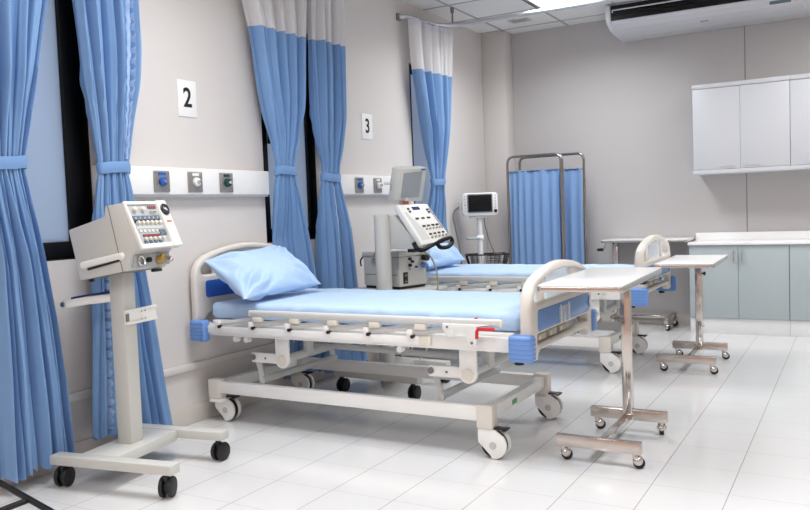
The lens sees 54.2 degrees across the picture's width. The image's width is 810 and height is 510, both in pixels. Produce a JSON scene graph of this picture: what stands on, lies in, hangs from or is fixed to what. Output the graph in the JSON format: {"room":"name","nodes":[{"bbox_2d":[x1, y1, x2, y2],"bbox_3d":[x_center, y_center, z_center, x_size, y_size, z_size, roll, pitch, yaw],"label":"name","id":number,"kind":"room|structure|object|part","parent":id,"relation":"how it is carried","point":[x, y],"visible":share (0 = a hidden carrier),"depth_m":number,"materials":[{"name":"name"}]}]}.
{"room":"hospital room","nodes":[
{"label":"hospital room","id":0,"kind":"room"},
{"bbox_2d":[47,0,488,442],"bbox_3d":[-1.605,-0.471,4.113,0.150,2.970,10.300,0,4,30],"label":"wall","id":1,"kind":"structure","parent":0,"point":[206,43],"depth_m":4.85,"materials":[{"name":"paint"}]},
{"bbox_2d":[25,0,92,260],"bbox_3d":[-1.786,-0.693,3.725,0.073,1.455,0.637,0,4,30],"label":"window","id":2,"kind":"structure","parent":1,"relation":"in","point":[58,171],"depth_m":3.89,"materials":[{"name":"blue glass"}]},
{"bbox_3d":[-1.805,-0.698,3.727,0.008,1.305,0.443,0,4,30],"label":"glass pane","id":3,"kind":"part","parent":2,"relation":"part of","materials":[{"name":"blue glass"}]},
{"bbox_2d":[92,165,269,196],"bbox_3d":[-1.228,-0.416,4.560,0.058,0.162,1.320,0,4,30],"label":"wall panel","id":4,"kind":"object","parent":1,"relation":"attached to","point":[246,183],"visible":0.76,"depth_m":4.58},
{"bbox_2d":[153,171,169,191],"bbox_3d":[-1.311,-0.401,4.311,0.046,0.116,0.110,0,4,30],"label":"outlet","id":5,"kind":"object","parent":4,"relation":"attached to","point":[161,179],"visible":1,"depth_m":4.30,"materials":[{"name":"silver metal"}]},
{"bbox_3d":[-1.314,-0.401,4.312,0.020,0.052,0.053,0,4,30],"label":"outlet knob","id":6,"kind":"part","parent":5,"relation":"part of","materials":[{"name":"blue plastic"}]},
{"bbox_2d":[187,172,202,191],"bbox_3d":[-1.186,-0.418,4.529,0.046,0.116,0.110,0,4,30],"label":"outlet","id":7,"kind":"object","parent":4,"relation":"attached to","point":[195,184],"visible":1,"depth_m":4.52,"materials":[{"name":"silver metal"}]},
{"bbox_3d":[-1.189,-0.418,4.531,0.020,0.052,0.053,0,4,30],"label":"outlet knob","id":8,"kind":"part","parent":7,"relation":"part of","materials":[{"name":"white plastic"}]},
{"bbox_2d":[219,173,232,191],"bbox_3d":[-1.059,-0.435,4.753,0.046,0.116,0.110,0,4,30],"label":"outlet","id":9,"kind":"object","parent":4,"relation":"attached to","point":[225,179],"visible":1,"depth_m":4.74,"materials":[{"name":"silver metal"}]},
{"bbox_3d":[-1.061,-0.435,4.754,0.020,0.052,0.053,0,4,30],"label":"outlet knob","id":10,"kind":"part","parent":9,"relation":"part of","materials":[{"name":"green plastic"}]},
{"bbox_2d":[69,342,294,401],"bbox_3d":[-1.536,0.685,4.047,0.022,0.040,9.800,0,4,30],"label":"trim","id":11,"kind":"structure","parent":1,"relation":"attached to","point":[87,393],"depth_m":4.64,"materials":[{"name":"paint"}]},
{"bbox_2d":[176,79,196,117],"bbox_3d":[-1.256,-0.902,4.568,0.008,0.209,0.146,0,4,30],"label":"number sign","id":12,"kind":"object","parent":1,"relation":"attached to","point":[186,90],"visible":1,"depth_m":4.56,"materials":[{"name":"white"}]},
{"bbox_2d":[0,346,413,489],"bbox_3d":[-1.529,0.964,4.066,0.012,0.105,9.803,0,4,30],"label":"baseboard","id":13,"kind":"structure","parent":1,"relation":"attached to","point":[204,410],"depth_m":4.58,"materials":[{"name":"paint"}]},
{"bbox_2d":[261,34,317,242],"bbox_3d":[-0.820,-0.823,5.415,0.073,1.455,0.580,0,4,30],"label":"window","id":14,"kind":"structure","parent":1,"relation":"in","point":[305,165],"depth_m":5.62,"materials":[{"name":"black metal"}]},
{"bbox_3d":[-0.826,-0.829,5.439,0.008,1.305,0.460,0,4,30],"label":"glass pane","id":15,"kind":"part","parent":14,"relation":"part of","materials":[{"name":"black"}]},
{"bbox_2d":[319,174,390,195],"bbox_3d":[-0.266,-0.545,6.245,0.058,0.162,1.310,0,4,30],"label":"wall panel","id":16,"kind":"object","parent":1,"relation":"attached to","point":[347,180],"visible":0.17,"depth_m":6.12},
{"bbox_2d":[355,177,364,192],"bbox_3d":[-0.332,-0.532,6.024,0.046,0.116,0.110,0,4,30],"label":"outlet","id":17,"kind":"object","parent":16,"relation":"attached to","point":[359,183],"visible":1,"depth_m":6.01,"materials":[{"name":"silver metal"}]},
{"bbox_2d":[373,178,382,192],"bbox_3d":[-0.200,-0.550,6.256,0.046,0.116,0.110,0,4,30],"label":"outlet","id":18,"kind":"object","parent":16,"relation":"attached to","point":[378,184],"visible":1,"depth_m":6.24,"materials":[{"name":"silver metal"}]},
{"bbox_2d":[361,113,372,139],"bbox_3d":[-0.298,-1.012,6.244,0.008,0.200,0.154,0,4,30],"label":"number sign","id":19,"kind":"object","parent":1,"relation":"attached to","point":[366,119],"visible":1,"depth_m":6.24,"materials":[{"name":"white"}]},
{"bbox_2d":[409,64,430,204],"bbox_3d":[0.173,-0.956,7.152,0.073,1.455,0.590,0,4,30],"label":"window","id":20,"kind":"structure","parent":1,"relation":"in","point":[418,154],"depth_m":7.06,"materials":[{"name":"black metal"}]},
{"bbox_2d":[0,324,809,509],"bbox_3d":[0.971,1.054,2.758,6.050,0.120,10.300,0,4,30],"label":"floor","id":21,"kind":"structure","parent":0,"point":[737,437],"depth_m":3.83,"materials":[{"name":"tile"}]},
{"bbox_2d":[0,479,54,509],"bbox_3d":[-1.691,0.275,3.078,0.631,1.600,0.353,0,4,30],"label":"stand","id":22,"kind":"object","parent":21,"relation":"on","point":[25,498],"visible":1,"depth_m":3.21,"materials":[{"name":"black metal"}]},
{"bbox_3d":[-1.653,1.033,3.145,0.300,0.072,0.025,-5,4,-38],"label":"leg","id":23,"kind":"part","parent":22,"relation":"part of","materials":[{"name":"black plastic"}]},
{"bbox_2d":[50,200,229,497],"bbox_3d":[-1.232,0.388,3.691,0.709,1.274,0.598,-1,3,20],"label":"ventilator","id":24,"kind":"object","parent":21,"relation":"on","point":[131,237],"visible":1,"depth_m":3.62,"materials":[{"name":"beige plastic"}]},
{"bbox_3d":[-1.484,0.216,3.693,0.246,0.061,0.021,-2,3,6],"label":"arm","id":25,"kind":"part","parent":24,"relation":"part of","materials":[{"name":"white plastic"}]},
{"bbox_3d":[-1.350,0.026,3.530,0.248,0.072,0.017,-1,3,20],"label":"handle","id":26,"kind":"part","parent":24,"relation":"part of","materials":[{"name":"white plastic"}]},
{"bbox_3d":[-1.276,0.911,3.465,0.650,0.043,0.066,-1,3,20],"label":"leg","id":27,"kind":"part","parent":24,"relation":"part of","materials":[{"name":"white metal"}]},
{"bbox_3d":[-1.302,0.084,3.668,0.248,0.043,0.270,-1,3,20],"label":"under plate","id":28,"kind":"part","parent":24,"relation":"part of","materials":[{"name":"white plastic"}]},
{"bbox_3d":[-1.288,0.902,3.735,0.200,0.050,0.430,-1,3,20],"label":"plate","id":29,"kind":"part","parent":24,"relation":"part of","materials":[{"name":"white metal"}]},
{"bbox_3d":[-1.246,0.282,3.741,0.017,0.070,0.220,-1,3,20],"label":"accessory rail","id":30,"kind":"part","parent":24,"relation":"part of","materials":[{"name":"white plastic"}]},
{"bbox_3d":[-1.161,-0.137,3.574,0.082,0.180,0.204,-1,3,20],"label":"control panel","id":31,"kind":"part","parent":24,"relation":"part of","materials":[{"name":"white plastic"}]},
{"bbox_3d":[-1.137,0.880,3.945,0.560,0.043,0.066,-1,3,20],"label":"leg","id":32,"kind":"part","parent":24,"relation":"part of","materials":[{"name":"beige metal"}]},
{"bbox_2d":[189,242,596,458],"bbox_3d":[-0.094,0.427,4.455,2.091,1.026,1.022,0,4,30],"label":"hospital bed","id":33,"kind":"object","parent":21,"relation":"on","point":[552,317],"visible":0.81,"depth_m":4.10,"materials":[{"name":"white metal"}]},
{"bbox_3d":[-1.093,0.774,4.611,0.084,0.112,0.068,0,4,30],"label":"leg post","id":34,"kind":"part","parent":33,"relation":"part of","materials":[{"name":"beige plastic"}]},
{"bbox_3d":[-0.983,0.172,4.955,0.054,0.100,0.790,0,4,30],"label":"blue panel","id":35,"kind":"part","parent":33,"relation":"part of","materials":[{"name":"blue plastic"}]},
{"bbox_3d":[-0.989,0.137,4.945,0.048,0.433,0.930,0,4,30],"label":"headboard","id":36,"kind":"part","parent":33,"relation":"part of","materials":[{"name":"beige plastic"}]},
{"bbox_3d":[-0.921,0.368,4.372,0.281,0.060,0.014,0,4,30],"label":"folded post","id":37,"kind":"part","parent":33,"relation":"part of","materials":[{"name":"white metal"}]},
{"bbox_3d":[-0.814,0.646,4.486,0.059,0.165,0.056,0,4,30],"label":"link leg","id":38,"kind":"part","parent":33,"relation":"part of","materials":[{"name":"white metal"}]},
{"bbox_3d":[-0.762,0.575,4.421,0.225,0.055,0.024,0,4,30],"label":"lift arm","id":39,"kind":"part","parent":33,"relation":"part of","materials":[{"name":"white metal"}]},
{"bbox_3d":[-0.708,0.366,4.250,0.289,0.060,0.014,0,4,30],"label":"folded post","id":40,"kind":"part","parent":33,"relation":"part of","materials":[{"name":"white metal"}]},
{"bbox_3d":[-0.494,0.365,4.128,0.284,0.060,0.014,0,4,30],"label":"folded post","id":41,"kind":"part","parent":33,"relation":"part of","materials":[{"name":"white metal"}]},
{"bbox_3d":[-0.551,0.489,4.514,0.030,0.150,0.060,0,4,30],"label":"lift plate","id":42,"kind":"part","parent":33,"relation":"part of","materials":[{"name":"white metal"}]},
{"bbox_3d":[-0.472,0.600,5.083,0.059,0.165,0.056,0,4,30],"label":"link leg","id":43,"kind":"part","parent":33,"relation":"part of","materials":[{"name":"white metal"}]},
{"bbox_3d":[-0.275,0.363,4.003,0.285,0.060,0.014,0,4,30],"label":"folded post","id":44,"kind":"part","parent":33,"relation":"part of","materials":[{"name":"white metal"}]},
{"bbox_2d":[213,288,534,331],"bbox_3d":[-0.085,0.284,4.440,1.895,0.099,0.862,0,4,30],"label":"mattress","id":45,"kind":"object","parent":33,"relation":"on","point":[505,306],"visible":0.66,"depth_m":4.25,"materials":[{"name":"blue fabric"}]},
{"bbox_2d":[204,245,320,300],"bbox_3d":[-0.828,0.099,4.688,0.380,0.289,0.825,0,4,30],"label":"pillow","id":46,"kind":"object","parent":45,"relation":"on","point":[253,275],"visible":1,"depth_m":4.53,"materials":[{"name":"blue fabric"}]},
{"bbox_3d":[-0.203,0.315,3.949,1.473,0.038,0.028,0,4,30],"label":"rail","id":47,"kind":"part","parent":33,"relation":"part of","materials":[{"name":"white metal"}]},
{"bbox_3d":[-0.058,0.362,3.878,0.302,0.060,0.014,0,4,30],"label":"folded post","id":48,"kind":"part","parent":33,"relation":"part of","materials":[{"name":"white metal"}]},
{"bbox_3d":[-0.097,0.386,4.454,1.920,0.068,0.924,0,4,30],"label":"bed frame","id":49,"kind":"part","parent":33,"relation":"part of","materials":[{"name":"white metal"}]},
{"bbox_3d":[-0.074,0.546,4.511,1.101,0.056,0.036,0,4,30],"label":"pull rod","id":50,"kind":"part","parent":33,"relation":"part of","materials":[{"name":"white metal"}]},
{"bbox_3d":[0.134,0.361,3.768,0.242,0.060,0.014,0,4,30],"label":"folded post","id":51,"kind":"part","parent":33,"relation":"part of","materials":[{"name":"white metal"}]},
{"bbox_3d":[0.167,0.640,3.925,0.059,0.165,0.056,0,4,30],"label":"link leg","id":52,"kind":"part","parent":33,"relation":"part of","materials":[{"name":"white metal"}]},
{"bbox_3d":[0.215,0.569,3.863,0.215,0.055,0.024,0,4,30],"label":"lift arm","id":53,"kind":"part","parent":33,"relation":"part of","materials":[{"name":"white metal"}]},
{"bbox_3d":[0.362,0.358,3.609,0.095,0.053,0.016,0,4,30],"label":"release handle","id":54,"kind":"part","parent":33,"relation":"part of","materials":[{"name":"red plastic"}]},
{"bbox_3d":[0.389,0.764,3.764,0.084,0.112,0.068,0,4,30],"label":"leg post","id":55,"kind":"part","parent":33,"relation":"part of","materials":[{"name":"beige plastic"}]},
{"bbox_3d":[0.421,0.483,3.958,0.030,0.150,0.060,0,4,30],"label":"lift plate","id":56,"kind":"part","parent":33,"relation":"part of","materials":[{"name":"white metal"}]},
{"bbox_3d":[0.768,0.714,4.426,0.084,0.112,0.068,0,4,30],"label":"leg post","id":57,"kind":"part","parent":33,"relation":"part of","materials":[{"name":"beige plastic"}]},
{"bbox_3d":[0.768,0.240,3.949,0.058,0.433,0.930,0,4,30],"label":"footboard","id":58,"kind":"part","parent":33,"relation":"part of","materials":[{"name":"beige plastic"}]},
{"bbox_3d":[0.749,0.135,3.917,0.012,0.131,0.340,0,4,30],"label":"panel","id":59,"kind":"part","parent":33,"relation":"part of","materials":[{"name":"beige plastic"}]},
{"bbox_3d":[0.774,0.276,3.959,0.064,0.100,0.790,0,4,30],"label":"blue panel","id":60,"kind":"part","parent":33,"relation":"part of","materials":[{"name":"blue plastic"}]},
{"bbox_2d":[334,166,453,398],"bbox_3d":[-0.087,0.141,5.422,0.838,1.490,0.842,0,4,33],"label":"ventilator","id":61,"kind":"object","parent":21,"relation":"on","point":[399,257],"visible":0.76,"depth_m":5.31,"materials":[{"name":"grey plastic"}]},
{"bbox_3d":[-0.180,0.780,5.106,0.650,0.043,0.066,0,4,33],"label":"leg","id":62,"kind":"part","parent":61,"relation":"part of","materials":[{"name":"white metal"}]},
{"bbox_3d":[-0.076,-0.015,5.663,0.372,0.037,0.292,1,4,44],"label":"box lid","id":63,"kind":"part","parent":61,"relation":"part of","materials":[{"name":"white plastic"}]},
{"bbox_2d":[352,285,446,290],"bbox_3d":[-0.084,0.247,5.596,0.630,0.024,0.460,0,4,30],"label":"tray","id":64,"kind":"object","parent":61,"relation":"on","point":[405,287],"depth_m":5.54,"materials":[{"name":"beige"}]},
{"bbox_3d":[-0.133,0.769,5.373,0.200,0.050,0.430,0,4,33],"label":"plate","id":65,"kind":"part","parent":61,"relation":"part of","materials":[{"name":"white metal"}]},
{"bbox_3d":[0.002,-0.319,5.388,0.062,0.145,0.062,0,4,33],"label":"screen post","id":66,"kind":"part","parent":61,"relation":"part of","materials":[{"name":"orange plastic"}]},
{"bbox_3d":[0.060,0.747,5.544,0.560,0.043,0.066,0,4,33],"label":"leg","id":67,"kind":"part","parent":61,"relation":"part of","materials":[{"name":"white metal"}]},
{"bbox_3d":[0.120,-0.197,5.309,0.318,0.289,0.217,-5,4,-41],"label":"tilted panel","id":68,"kind":"part","parent":61,"relation":"part of","materials":[{"name":"white plastic"}]},
{"bbox_3d":[0.143,0.018,5.595,0.048,0.047,0.047,1,4,44],"label":"regulator knob","id":69,"kind":"part","parent":61,"relation":"part of","materials":[{"name":"black plastic"}]},
{"bbox_3d":[0.203,-0.074,5.248,0.335,0.098,0.085,-4,4,-32],"label":"black handle","id":70,"kind":"part","parent":61,"relation":"part of","materials":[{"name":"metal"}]},
{"bbox_2d":[453,192,508,263],"bbox_3d":[0.724,0.072,7.577,0.515,1.330,0.478,-2,3,-1],"label":"patient monitor","id":71,"kind":"object","parent":21,"relation":"on","point":[479,206],"visible":0.68,"depth_m":7.47,"materials":[{"name":"white plastic"}]},
{"bbox_3d":[0.650,-0.157,7.505,0.145,0.022,0.047,-2,3,-4],"label":"pole handle","id":72,"kind":"part","parent":71,"relation":"part of","materials":[{"name":"white plastic"}]},
{"bbox_2d":[471,256,477,263],"bbox_3d":[0.659,0.056,7.483,0.065,0.103,0.060,-2,3,-1],"label":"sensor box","id":73,"kind":"object","parent":71,"relation":"in","point":[474,258],"visible":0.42,"depth_m":7.45,"materials":[{"name":"grey plastic"}]},
{"bbox_3d":[0.694,-0.361,7.537,0.150,0.022,0.110,-2,3,-1],"label":"mount plate","id":74,"kind":"part","parent":71,"relation":"part of","materials":[{"name":"white plastic"}]},
{"bbox_2d":[465,252,508,263],"bbox_3d":[0.780,0.048,7.541,0.404,0.127,0.244,-2,3,-1],"label":"wire basket","id":75,"kind":"object","parent":71,"relation":"on","point":[480,260],"depth_m":7.53,"materials":[{"name":"black metal"}]},
{"bbox_2d":[488,253,501,263],"bbox_3d":[0.856,0.037,7.527,0.132,0.112,0.113,0,4,30],"label":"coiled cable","id":76,"kind":"object","parent":71,"relation":"in","point":[497,257],"visible":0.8,"depth_m":7.50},
{"bbox_2d":[395,235,676,372],"bbox_3d":[0.944,0.289,6.247,2.125,1.026,1.022,0,4,30],"label":"hospital bed","id":77,"kind":"object","parent":21,"relation":"on","point":[652,249],"visible":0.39,"depth_m":5.74,"materials":[{"name":"white plastic"}]},
{"bbox_3d":[0.315,0.229,6.050,0.289,0.060,0.014,0,4,30],"label":"folded post","id":78,"kind":"part","parent":77,"relation":"part of","materials":[{"name":"white metal"}]},
{"bbox_3d":[0.528,0.227,5.928,0.284,0.060,0.014,0,4,30],"label":"folded post","id":79,"kind":"part","parent":77,"relation":"part of","materials":[{"name":"white metal"}]},
{"bbox_3d":[0.820,0.177,5.749,1.473,0.038,0.028,0,4,30],"label":"rail","id":80,"kind":"part","parent":77,"relation":"part of","materials":[{"name":"beige metal"}]},
{"bbox_3d":[0.748,0.226,5.803,0.285,0.060,0.014,0,4,30],"label":"folded post","id":81,"kind":"part","parent":77,"relation":"part of","materials":[{"name":"white metal"}]},
{"bbox_2d":[426,264,634,284],"bbox_3d":[0.938,0.146,6.239,1.895,0.099,0.860,0,4,30],"label":"mattress","id":82,"kind":"object","parent":77,"relation":"on","point":[491,270],"visible":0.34,"depth_m":6.14,"materials":[{"name":"blue fabric"}]},
{"bbox_2d":[426,243,464,269],"bbox_3d":[0.210,-0.024,6.515,0.370,0.260,0.756,0,4,30],"label":"pillow","id":83,"kind":"object","parent":82,"relation":"on","point":[451,256],"visible":0.35,"depth_m":6.40,"materials":[{"name":"blue fabric"}]},
{"bbox_3d":[0.926,0.248,6.254,1.920,0.068,0.924,0,4,30],"label":"bed frame","id":84,"kind":"part","parent":77,"relation":"part of","materials":[{"name":"white metal"}]},
{"bbox_3d":[1.444,0.345,5.758,0.030,0.150,0.060,0,4,30],"label":"lift plate","id":85,"kind":"part","parent":77,"relation":"part of","materials":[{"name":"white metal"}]},
{"bbox_3d":[1.412,0.627,5.564,0.084,0.112,0.068,0,4,30],"label":"leg post","id":86,"kind":"part","parent":77,"relation":"part of","materials":[{"name":"beige plastic"}]},
{"bbox_3d":[1.604,0.382,6.304,0.215,0.055,0.024,0,4,30],"label":"lift arm","id":87,"kind":"part","parent":77,"relation":"part of","materials":[{"name":"white metal"}]},
{"bbox_3d":[1.622,0.322,6.070,0.030,0.150,0.060,0,4,30],"label":"lift plate","id":88,"kind":"part","parent":77,"relation":"part of","materials":[{"name":"grey metal"}]},
{"bbox_3d":[1.791,0.576,6.227,0.084,0.112,0.068,0,4,30],"label":"leg post","id":89,"kind":"part","parent":77,"relation":"part of","materials":[{"name":"beige plastic"}]},
{"bbox_3d":[1.803,0.071,5.739,0.058,0.433,0.930,0,4,30],"label":"footboard","id":90,"kind":"part","parent":77,"relation":"part of","materials":[{"name":"beige plastic"}]},
{"bbox_3d":[1.784,-0.035,5.708,0.012,0.131,0.340,0,4,30],"label":"panel","id":91,"kind":"part","parent":77,"relation":"part of","materials":[{"name":"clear plastic"}]},
{"bbox_3d":[1.809,0.106,5.750,0.064,0.100,0.790,0,4,30],"label":"blue panel","id":92,"kind":"part","parent":77,"relation":"part of","materials":[{"name":"blue plastic"}]},
{"bbox_2d":[506,152,587,263],"bbox_3d":[1.391,-0.143,7.771,0.742,1.687,0.531,0,4,36],"label":"folding screen","id":93,"kind":"object","parent":21,"relation":"on","point":[546,204],"visible":0.59,"depth_m":7.71,"materials":[{"name":"fabric"}]},
{"bbox_3d":[1.355,-0.189,7.814,0.025,1.597,0.554,-5,4,-41],"label":"tube frame","id":94,"kind":"part","parent":93,"relation":"part of","materials":[{"name":"silver metal"}]},
{"bbox_2d":[537,267,667,468],"bbox_3d":[0.968,0.516,3.775,0.427,0.842,0.984,0,4,30],"label":"table","id":95,"kind":"object","parent":21,"relation":"on","point":[621,280],"visible":1,"depth_m":3.81,"materials":[{"name":"metal"}]},
{"bbox_3d":[1.139,0.461,4.065,0.048,0.708,0.044,0,4,30],"label":"post","id":96,"kind":"part","parent":95,"relation":"part of","materials":[{"name":"silver metal"}]},
{"bbox_2d":[597,237,694,330],"bbox_3d":[2.272,0.264,7.493,0.845,0.839,0.398,0,4,30],"label":"table","id":97,"kind":"object","parent":21,"relation":"on","point":[617,316],"visible":0.71,"depth_m":7.51,"materials":[{"name":"metal"}]},
{"bbox_3d":[2.039,0.233,7.625,0.044,0.705,0.048,0,4,30],"label":"post","id":98,"kind":"part","parent":97,"relation":"part of","materials":[{"name":"silver metal"}]},
{"bbox_2d":[654,255,729,373],"bbox_3d":[2.082,0.409,5.710,0.420,0.761,0.931,0,4,30],"label":"table","id":99,"kind":"object","parent":21,"relation":"on","point":[698,262],"visible":0.98,"depth_m":5.77,"materials":[{"name":"metal"}]},
{"bbox_3d":[2.195,0.360,5.913,0.048,0.627,0.044,0,4,30],"label":"post","id":100,"kind":"part","parent":99,"relation":"part of","materials":[{"name":"silver metal"}]},
{"bbox_2d":[689,244,789,335],"bbox_3d":[2.991,0.290,7.050,0.804,0.782,0.452,0,4,30],"label":"base cabinet","id":101,"kind":"object","parent":21,"relation":"on","point":[748,293],"visible":0.91,"depth_m":6.85,"materials":[{"name":"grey laminate"}]},
{"bbox_3d":[2.722,0.236,6.981,0.402,0.638,0.019,0,4,30],"label":"door","id":102,"kind":"part","parent":101,"relation":"part of","materials":[{"name":"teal laminate"}]},
{"bbox_2d":[687,231,809,244],"bbox_3d":[3.328,-0.151,6.832,1.630,0.095,0.443,0,4,30],"label":"countertop","id":103,"kind":"structure","parent":101,"relation":"on","point":[765,237],"depth_m":7.05,"materials":[{"name":"white laminate"}]},
{"bbox_3d":[3.071,0.234,6.781,0.396,0.638,0.019,0,4,30],"label":"door","id":104,"kind":"part","parent":101,"relation":"part of","materials":[{"name":"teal laminate"}]},
{"bbox_2d":[789,244,809,336],"bbox_3d":[3.691,0.286,6.650,0.804,0.782,0.452,0,4,30],"label":"base cabinet","id":105,"kind":"object","parent":21,"relation":"on","point":[799,253],"visible":0.99,"depth_m":6.64,"materials":[{"name":"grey laminate"}]},
{"bbox_2d":[401,0,637,33],"bbox_3d":[0.855,-2.027,2.588,6.050,0.124,10.300,0,4,30],"label":"ceiling","id":106,"kind":"structure","parent":0,"point":[464,10],"depth_m":7.34,"materials":[{"name":"tile"}]},
{"bbox_2d":[396,0,619,26],"bbox_3d":[1.996,-2.113,6.119,4.245,0.185,0.564,-1,3,22],"label":"track","id":107,"kind":"object","parent":106,"relation":"hanging from","point":[399,16],"visible":0.93,"depth_m":6.71,"materials":[{"name":"metal"}]},
{"bbox_2d":[408,18,452,243],"bbox_3d":[0.310,-0.655,7.091,0.207,2.704,0.919,0,4,30],"label":"curtain","id":108,"kind":"object","parent":107,"relation":"hanging from","point":[431,47],"visible":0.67,"depth_m":6.93,"materials":[{"name":"blue fabric"}]},
{"bbox_3d":[0.322,-0.452,7.128,0.188,2.294,0.871,0,4,30],"label":"panel","id":109,"kind":"part","parent":108,"relation":"part of","materials":[{"name":"blue fabric"}]},
{"bbox_3d":[0.420,-2.119,7.026,0.032,0.155,0.032,0,4,30],"label":"hanger rod","id":110,"kind":"part","parent":107,"relation":"part of","materials":[{"name":"silver metal"}]},
{"bbox_2d":[507,17,531,23],"bbox_3d":[1.100,-2.249,7.597,0.200,0.008,0.150,0,4,30],"label":"ceiling vent","id":111,"kind":"object","parent":106,"relation":"in","point":[524,19],"visible":1,"depth_m":7.59,"materials":[{"name":"grey metal"}]},
{"bbox_2d":[523,0,590,8],"bbox_3d":[1.192,-2.185,6.499,0.615,0.022,1.200,0,4,30],"label":"recessed light","id":112,"kind":"object","parent":106,"relation":"in","point":[538,4],"visible":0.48,"depth_m":6.94,"materials":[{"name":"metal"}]},
{"bbox_3d":[1.194,-2.186,6.497,0.610,0.020,1.200,0,4,30],"label":"lamp frame","id":113,"kind":"part","parent":112,"relation":"part of","materials":[{"name":"metal"}]},
{"bbox_3d":[-1.722,-1.836,3.625,0.146,0.185,1.280,0,4,30],"label":"track","id":114,"kind":"object","parent":106,"relation":"hanging from","visible":0},
{"bbox_2d":[0,0,74,483],"bbox_3d":[-1.760,-0.373,3.476,0.162,2.745,0.609,-1,4,27],"label":"curtain","id":115,"kind":"object","parent":114,"relation":"hanging from","point":[36,420],"visible":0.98,"depth_m":3.51,"materials":[{"name":"blue fabric"}]},
{"bbox_2d":[72,0,172,440],"bbox_3d":[-1.453,-0.414,4.014,0.157,2.746,0.511,0,4,30],"label":"curtain","id":116,"kind":"object","parent":114,"relation":"hanging from","point":[108,32],"visible":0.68,"depth_m":3.93,"materials":[{"name":"blue fabric"}]},
{"bbox_3d":[-0.823,-1.956,5.197,0.146,0.185,1.350,0,4,30],"label":"track","id":117,"kind":"object","parent":106,"relation":"hanging from","visible":0},
{"bbox_2d":[242,0,321,379],"bbox_3d":[-0.809,-0.514,5.159,0.180,2.720,0.725,0,4,30],"label":"curtain","id":118,"kind":"object","parent":117,"relation":"hanging from","point":[276,28],"visible":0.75,"depth_m":5.15,"materials":[{"name":"blue fabric"}]},
{"bbox_2d":[307,0,367,373],"bbox_3d":[-0.490,-0.548,5.694,0.172,2.735,0.504,0,4,30],"label":"curtain","id":119,"kind":"object","parent":117,"relation":"hanging from","point":[334,244],"visible":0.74,"depth_m":5.56,"materials":[{"name":"blue fabric"}]},
{"bbox_2d":[511,17,809,313],"bbox_3d":[3.447,-0.824,7.057,6.000,2.970,0.152,0,4,30],"label":"wall","id":120,"kind":"structure","parent":0,"point":[627,107],"depth_m":7.60,"materials":[{"name":"paint"}]},
{"bbox_2d":[481,31,514,263],"bbox_3d":[0.998,-0.798,8.259,0.255,2.970,0.197,0,4,30],"label":"column","id":121,"kind":"structure","parent":120,"relation":"attached to","point":[496,46],"depth_m":8.15,"materials":[{"name":"paint"}]},
{"bbox_2d":[600,312,690,325],"bbox_3d":[3.572,0.610,7.002,5.445,0.105,0.012,0,4,30],"label":"baseboard","id":122,"kind":"structure","parent":120,"relation":"attached to","point":[683,319],"depth_m":7.66,"materials":[{"name":"tile"}]},
{"bbox_2d":[605,0,809,42],"bbox_3d":[2.664,-2.152,6.966,1.655,0.246,0.603,0,4,30],"label":"air conditioner","id":123,"kind":"object","parent":120,"relation":"attached to","point":[638,20],"visible":1,"depth_m":6.92,"materials":[{"name":"white plastic"}]},
{"bbox_2d":[611,0,747,20],"bbox_3d":[2.531,-2.174,6.734,1.563,0.132,0.010,0,4,30],"label":"outlet","id":124,"kind":"object","parent":123,"relation":"attached to","point":[640,10],"depth_m":6.90,"materials":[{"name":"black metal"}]},
{"bbox_2d":[692,75,792,175],"bbox_3d":[2.983,-1.122,7.006,0.783,0.788,0.354,0,4,30],"label":"upper cabinet","id":125,"kind":"object","parent":120,"relation":"attached to","point":[743,126],"visible":0.95,"depth_m":6.85,"materials":[{"name":"white laminate"}]},
{"bbox_3d":[2.736,-1.109,6.962,0.387,0.710,0.018,0,4,30],"label":"door","id":126,"kind":"part","parent":125,"relation":"part of","materials":[{"name":"white laminate"}]},
{"bbox_3d":[2.994,-0.769,6.827,0.131,0.024,0.006,0,4,30],"label":"finger pull","id":127,"kind":"part","parent":125,"relation":"part of","materials":[{"name":"silver metal"}]},
{"bbox_3d":[3.074,-1.112,6.768,0.388,0.710,0.018,0,4,30],"label":"door","id":128,"kind":"part","parent":125,"relation":"part of","materials":[{"name":"white laminate"}]},
{"bbox_2d":[789,73,809,170],"bbox_3d":[3.661,-1.127,6.618,0.783,0.788,0.354,0,4,30],"label":"upper cabinet","id":129,"kind":"object","parent":120,"relation":"attached to","point":[799,83],"visible":1,"depth_m":6.62,"materials":[{"name":"white laminate"}]}
]}

